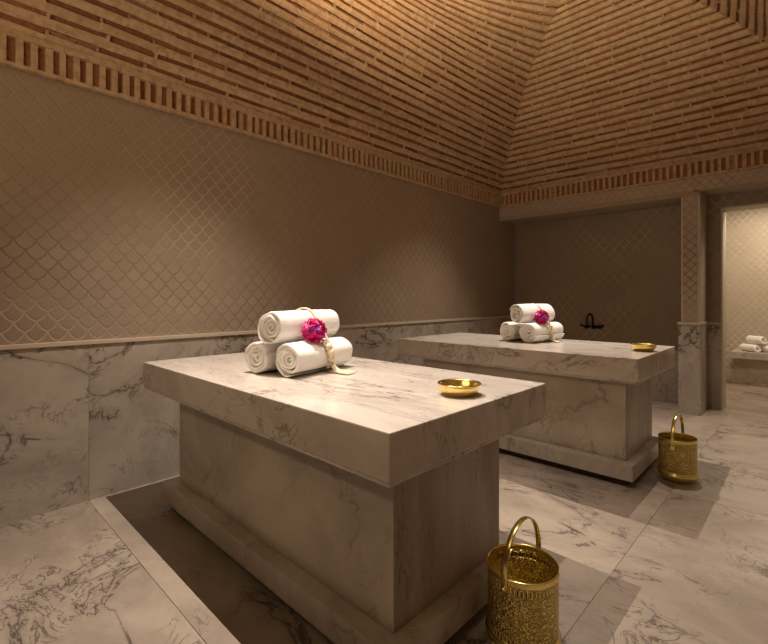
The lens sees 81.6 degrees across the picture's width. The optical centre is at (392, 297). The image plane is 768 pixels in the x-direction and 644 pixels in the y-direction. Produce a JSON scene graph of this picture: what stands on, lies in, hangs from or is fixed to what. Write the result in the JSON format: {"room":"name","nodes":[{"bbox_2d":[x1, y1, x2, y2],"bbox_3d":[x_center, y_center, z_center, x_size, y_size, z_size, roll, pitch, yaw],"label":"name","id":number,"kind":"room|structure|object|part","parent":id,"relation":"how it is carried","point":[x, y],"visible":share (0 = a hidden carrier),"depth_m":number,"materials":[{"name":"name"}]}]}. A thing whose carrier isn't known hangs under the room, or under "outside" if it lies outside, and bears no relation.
{"room":"spa","nodes":[
{"label":"spa","id":0,"kind":"room"},
{"bbox_2d":[0,65,514,524],"bbox_3d":[-1.143,-0.150,3.806,0.172,2.900,8.760,0,0,43],"label":"wall","id":1,"kind":"structure","parent":0,"point":[131,234],"depth_m":3.14,"materials":[{"name":"tile"}]},
{"bbox_2d":[0,25,500,207],"bbox_3d":[-1.238,-1.434,3.573,0.073,0.212,8.290,0,0,43],"label":"trim","id":2,"kind":"structure","parent":1,"relation":"attached to","point":[20,51],"depth_m":3.32,"materials":[{"name":"brick"}]},
{"bbox_2d":[0,0,767,192],"bbox_3d":[0.065,-2.279,2.340,3.712,1.526,8.381,0,0,43],"label":"ceiling","id":3,"kind":"structure","parent":0,"point":[592,88],"depth_m":4.44,"materials":[{"name":"brick"}]},
{"bbox_2d":[0,383,767,643],"bbox_3d":[1.699,1.360,2.867,5.871,0.120,11.700,0,0,43],"label":"floor","id":4,"kind":"structure","parent":0,"point":[652,559],"depth_m":2.18,"materials":[{"name":"stone"}]},
{"bbox_2d":[143,352,545,643],"bbox_3d":[-0.421,0.853,2.459,2.153,0.895,1.075,0,0,43],"label":"massage table","id":5,"kind":"object","parent":4,"relation":"on","point":[366,500],"visible":0.88,"depth_m":1.78,"materials":[{"name":"stone"}]},
{"bbox_2d":[245,340,304,372],"bbox_3d":[-0.606,0.320,2.563,0.189,0.172,0.481,0,0,31],"label":"rolled towel","id":6,"kind":"object","parent":5,"relation":"on","point":[260,357],"visible":0.42,"depth_m":2.37,"materials":[{"name":"white fabric"}]},
{"bbox_2d":[257,309,339,343],"bbox_3d":[-0.516,0.154,2.498,0.182,0.173,0.486,0,0,33],"label":"rolled towel","id":7,"kind":"object","parent":6,"relation":"on","point":[274,326],"visible":0.78,"depth_m":2.34,"materials":[{"name":"white fabric"}]},
{"bbox_2d":[296,307,357,374],"bbox_3d":[-0.455,0.229,2.474,0.557,0.350,0.132,0,0,23],"label":"cord","id":8,"kind":"object","parent":7,"relation":"attached to","point":[329,347],"visible":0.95,"depth_m":2.38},
{"bbox_2d":[276,337,352,376],"bbox_3d":[-0.419,0.317,2.450,0.181,0.177,0.478,0,0,30],"label":"rolled towel","id":9,"kind":"object","parent":5,"relation":"on","point":[302,357],"visible":0.93,"depth_m":2.30,"materials":[{"name":"white fabric"}]},
{"bbox_2d":[301,318,327,342],"bbox_3d":[-0.414,0.177,2.380,0.144,0.138,0.115,0,0,-21],"label":"cluster","id":10,"kind":"object","parent":9,"relation":"on","point":[314,334],"visible":0.99,"depth_m":2.37,"materials":[{"name":"pink plant"}]},
{"bbox_2d":[437,379,480,396],"bbox_3d":[0.281,0.380,1.861,0.183,0.050,0.183,0,0,43],"label":"brass bowl","id":11,"kind":"object","parent":5,"relation":"on","point":[450,387],"visible":1,"depth_m":1.82,"materials":[{"name":"gold metal"}]},
{"bbox_2d":[485,516,560,643],"bbox_3d":[0.491,1.066,1.676,0.275,0.467,0.289,0,0,43],"label":"bucket","id":12,"kind":"object","parent":4,"relation":"on","point":[523,579],"visible":1,"depth_m":1.59,"materials":[{"name":"gold metal"}]},
{"bbox_3d":[0.491,0.935,1.676,0.022,0.206,0.278,0,0,43],"label":"handle","id":13,"kind":"part","parent":12,"relation":"part of","materials":[{"name":"gold metal"}]},
{"bbox_2d":[398,333,674,485],"bbox_3d":[1.205,0.853,4.057,2.153,0.895,1.075,0,0,43],"label":"massage table","id":14,"kind":"object","parent":4,"relation":"on","point":[597,421],"visible":0.79,"depth_m":3.38,"materials":[{"name":"stone"}]},
{"bbox_2d":[500,321,527,340],"bbox_3d":[1.251,0.315,4.305,0.479,0.181,0.180,0,0,-38],"label":"rolled towel","id":15,"kind":"object","parent":14,"relation":"on","point":[508,330],"visible":0.44,"depth_m":4.16,"materials":[{"name":"white fabric"}]},
{"bbox_2d":[519,322,564,342],"bbox_3d":[1.389,0.317,4.127,0.480,0.178,0.187,0,0,-39],"label":"rolled towel","id":16,"kind":"object","parent":14,"relation":"on","point":[530,332],"visible":0.84,"depth_m":4.01,"materials":[{"name":"white fabric"}]},
{"bbox_2d":[510,304,554,322],"bbox_3d":[1.322,0.147,4.200,0.486,0.183,0.180,0,0,-36],"label":"rolled towel","id":17,"kind":"object","parent":16,"relation":"on","point":[520,313],"visible":0.73,"depth_m":4.09,"materials":[{"name":"white fabric"}]},
{"bbox_2d":[532,303,560,342],"bbox_3d":[1.337,0.229,4.181,0.111,0.350,0.500,0,0,-42],"label":"cord","id":18,"kind":"object","parent":17,"relation":"attached to","point":[551,328],"visible":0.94,"depth_m":4.03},
{"bbox_2d":[534,309,549,323],"bbox_3d":[1.368,0.176,4.062,0.143,0.144,0.113,0,0,0],"label":"flower","id":19,"kind":"object","parent":16,"relation":"on","point":[541,316],"visible":0.99,"depth_m":4.04,"materials":[{"name":"pink plant"}]},
{"bbox_2d":[630,343,657,351],"bbox_3d":[1.914,0.380,3.385,0.183,0.050,0.183,0,0,43],"label":"brass bowl","id":20,"kind":"object","parent":14,"relation":"on","point":[644,347],"visible":1,"depth_m":3.33,"materials":[{"name":"gold metal"}]},
{"bbox_2d":[657,413,698,483],"bbox_3d":[2.047,1.066,3.191,0.266,0.467,0.253,0,0,-43],"label":"bucket","id":21,"kind":"object","parent":4,"relation":"on","point":[677,452],"visible":1,"depth_m":3.11,"materials":[{"name":"gold metal"}]},
{"bbox_3d":[2.047,0.935,3.191,0.256,0.206,0.020,0,0,-43],"label":"handle","id":22,"kind":"part","parent":21,"relation":"part of","materials":[{"name":"gold metal"}]},
{"bbox_2d":[726,348,767,386],"bbox_3d":[6.367,1.055,5.918,3.060,0.490,0.548,0,0,43],"label":"bench","id":23,"kind":"object","parent":4,"relation":"on","point":[749,368],"visible":0.86,"depth_m":6.62,"materials":[{"name":"white stone"}]},
{"bbox_3d":[6.392,0.860,5.894,2.990,0.100,0.548,0,0,43],"label":"seat","id":24,"kind":"part","parent":23,"relation":"part of","materials":[{"name":"stone"}]},
{"bbox_2d":[739,344,760,351],"bbox_3d":[5.407,0.756,6.716,0.121,0.108,0.266,0,0,-7],"label":"rolled towel","id":25,"kind":"object","parent":23,"relation":"on","point":[745,347],"visible":1,"depth_m":6.67,"materials":[{"name":"white fabric"}]},
{"bbox_2d":[746,335,767,343],"bbox_3d":[5.479,0.632,6.687,0.124,0.118,0.255,0,0,-7],"label":"rolled towel","id":26,"kind":"object","parent":25,"relation":"on","point":[750,339],"visible":1,"depth_m":6.63,"materials":[{"name":"white fabric"}]},
{"bbox_2d":[754,344,767,351],"bbox_3d":[5.562,0.753,6.665,0.116,0.116,0.263,0,0,-7],"label":"rolled towel","id":27,"kind":"object","parent":23,"relation":"on","point":[764,348],"visible":0.54,"depth_m":6.62,"materials":[{"name":"white fabric"}]},
{"bbox_2d":[580,324,588,328],"bbox_3d":[2.675,0.396,6.187,0.105,0.067,0.077,0,0,43],"label":"handle","id":28,"kind":"object","parent":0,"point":[585,326],"depth_m":6.16,"materials":[{"name":"brown metal"}]},
{"bbox_2d":[592,325,603,328],"bbox_3d":[2.805,0.396,6.067,0.180,0.068,0.081,0,0,43],"label":"handle","id":29,"kind":"object","parent":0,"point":[593,326],"depth_m":6.05,"materials":[{"name":"brown metal"}]},
{"bbox_2d":[516,205,767,403],"bbox_3d":[4.900,-0.150,5.997,5.621,2.900,2.752,0,0,43],"label":"wall","id":30,"kind":"structure","parent":0,"point":[623,269],"depth_m":6.18,"materials":[{"name":"tile"}]},
{"bbox_2d":[580,313,603,328],"bbox_3d":[2.739,0.320,6.098,0.320,0.220,0.127,0,0,43],"label":"tap","id":31,"kind":"object","parent":30,"relation":"attached to","point":[587,326],"visible":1,"depth_m":6.09,"materials":[{"name":"brown metal"}]},
{"bbox_3d":[2.711,0.307,6.095,0.113,0.193,0.029,0,0,-4],"label":"spout","id":32,"kind":"part","parent":31,"relation":"part of","materials":[{"name":"brown metal"}]},
{"bbox_2d":[499,167,767,224],"bbox_3d":[3.072,-1.368,5.520,3.821,0.464,0.478,0,0,43],"label":"beam","id":33,"kind":"structure","parent":30,"relation":"attached to","point":[751,180],"depth_m":5.37,"materials":[{"name":"paint"}]},
{"bbox_2d":[501,145,767,207],"bbox_3d":[2.902,-1.434,5.340,3.621,0.212,0.073,0,0,43],"label":"trim","id":34,"kind":"structure","parent":33,"relation":"attached to","point":[756,157],"depth_m":5.22,"materials":[{"name":"brick"}]},
{"bbox_2d":[707,190,767,409],"bbox_3d":[4.327,-0.150,4.834,1.455,2.900,0.270,0,0,43],"label":"door frame","id":35,"kind":"structure","parent":30,"relation":"in","point":[714,204],"depth_m":5.19,"materials":[{"name":"stone"}]},
{"bbox_2d":[721,202,767,409],"bbox_3d":[4.229,0.127,4.934,0.915,2.347,0.278,0,0,43],"label":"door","id":36,"kind":"structure","parent":35,"relation":"attached to","point":[724,210],"depth_m":5.19,"materials":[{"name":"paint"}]},
{"bbox_2d":[677,192,708,415],"bbox_3d":[3.476,0.060,5.134,0.227,2.480,0.483,0,0,43],"label":"wall pillar","id":37,"kind":"structure","parent":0,"point":[693,325],"depth_m":4.98,"materials":[{"name":"paint"}]}
]}

